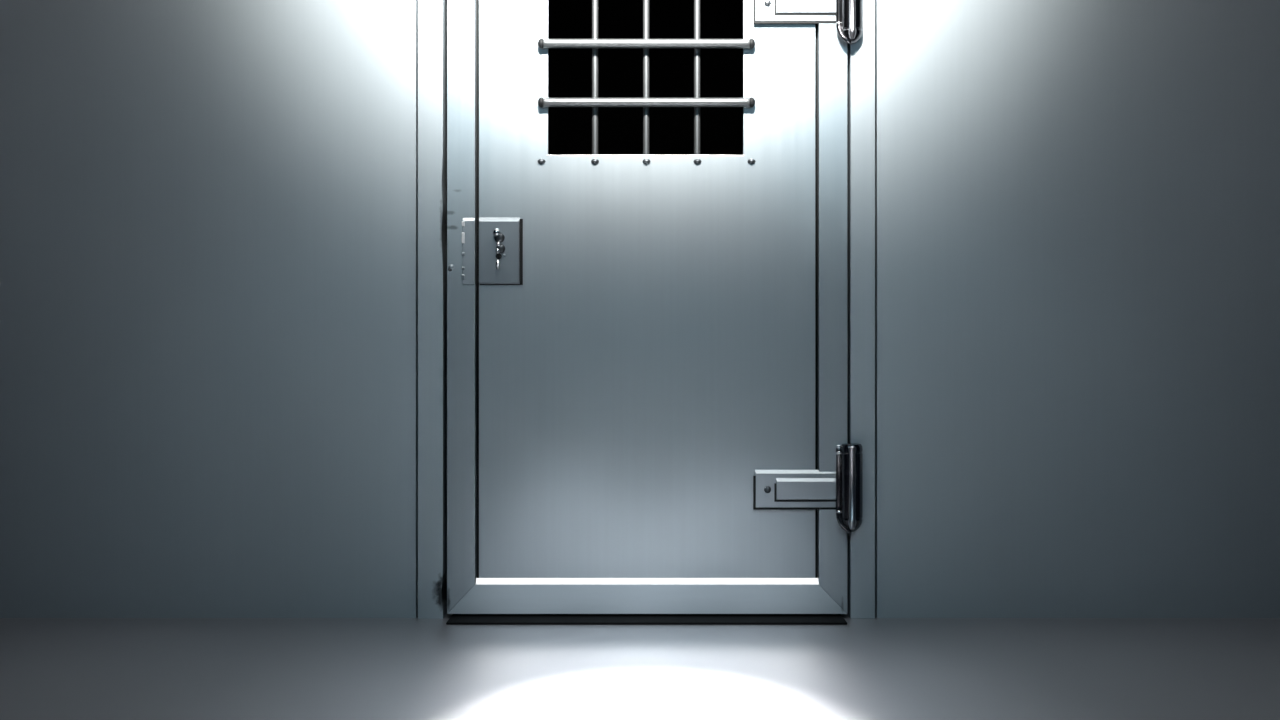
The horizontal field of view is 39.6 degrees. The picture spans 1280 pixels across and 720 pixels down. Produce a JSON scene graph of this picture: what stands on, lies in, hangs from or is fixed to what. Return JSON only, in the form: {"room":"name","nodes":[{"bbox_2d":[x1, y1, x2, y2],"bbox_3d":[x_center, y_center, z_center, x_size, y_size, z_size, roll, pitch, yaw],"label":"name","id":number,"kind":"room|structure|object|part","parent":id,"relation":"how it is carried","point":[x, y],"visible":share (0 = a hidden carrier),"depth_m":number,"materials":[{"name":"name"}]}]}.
{"room":"prison interior","nodes":[
{"label":"prison interior","id":0,"kind":"room"},
{"bbox_2d":[0,0,1279,617],"bbox_3d":[0.000,-1.097,4.904,9.000,3.600,0.120,0,0,0],"label":"wall","id":1,"kind":"structure","parent":0,"point":[209,208],"depth_m":4.84,"materials":[{"name":"paint"}]},
{"bbox_2d":[418,0,874,618],"bbox_3d":[0.018,-0.426,4.901,1.243,2.259,0.137,0,0,0],"label":"door frame","id":2,"kind":"structure","parent":1,"relation":"attached to","point":[432,14],"depth_m":4.83,"materials":[{"name":"metal"}]},
{"bbox_2d":[447,0,862,613],"bbox_3d":[0.040,-0.384,4.856,1.129,2.148,0.117,0,0,2],"label":"door","id":3,"kind":"structure","parent":1,"relation":"in","point":[647,354],"depth_m":4.84,"materials":[{"name":"metal"}]},
{"bbox_3d":[-0.466,-0.295,4.831,0.034,0.183,0.003,0,0,0],"label":"lock plate","id":4,"kind":"part","parent":3,"relation":"part of","materials":[{"name":"metal"}]},
{"bbox_3d":[-0.389,-0.346,4.826,0.024,0.024,0.024,0,0,0],"label":"knob","id":5,"kind":"part","parent":3,"relation":"part of","materials":[{"name":"silver metal"}]},
{"bbox_3d":[-0.382,-0.296,4.840,0.112,0.184,0.009,0,0,0],"label":"lock plate","id":6,"kind":"part","parent":3,"relation":"part of","materials":[{"name":"metal"}]},
{"bbox_3d":[0.020,0.650,4.853,1.087,0.080,0.042,0,0,0],"label":"rail","id":7,"kind":"part","parent":3,"relation":"part of","materials":[{"name":"metal"}]},
{"bbox_3d":[0.425,0.351,4.837,0.225,0.105,0.015,0,0,0],"label":"mounting plate","id":8,"kind":"part","parent":3,"relation":"part of","materials":[{"name":"metal"}]},
{"bbox_3d":[0.425,-0.971,4.837,0.225,0.105,0.015,0,0,0],"label":"mounting plate","id":9,"kind":"part","parent":3,"relation":"part of","materials":[{"name":"metal"}]},
{"bbox_3d":[0.453,-0.971,4.826,0.168,0.060,0.007,0,0,0],"label":"arm","id":10,"kind":"part","parent":3,"relation":"part of","materials":[{"name":"metal"}]},
{"bbox_3d":[0.453,0.351,4.826,0.168,0.060,0.007,0,0,0],"label":"arm","id":11,"kind":"part","parent":3,"relation":"part of","materials":[{"name":"metal"}]},
{"bbox_2d":[0,613,1279,719],"bbox_3d":[0.000,0.753,2.944,9.000,0.100,10.200,0,0,0],"label":"floor","id":12,"kind":"structure","parent":0,"point":[51,668],"depth_m":4.07,"materials":[{"name":"grey concrete"}]},
{"bbox_2d":[446,614,847,624],"bbox_3d":[0.018,0.700,4.812,1.066,0.006,0.185,0,0,0],"label":"threshold","id":13,"kind":"object","parent":12,"relation":"on","point":[455,619],"visible":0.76,"depth_m":4.76,"materials":[{"name":"black metal"}]},
{"bbox_2d":[548,0,742,154],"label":"window","id":14,"kind":"structure","parent":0,"point":[620,70],"depth_m":7.84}
]}

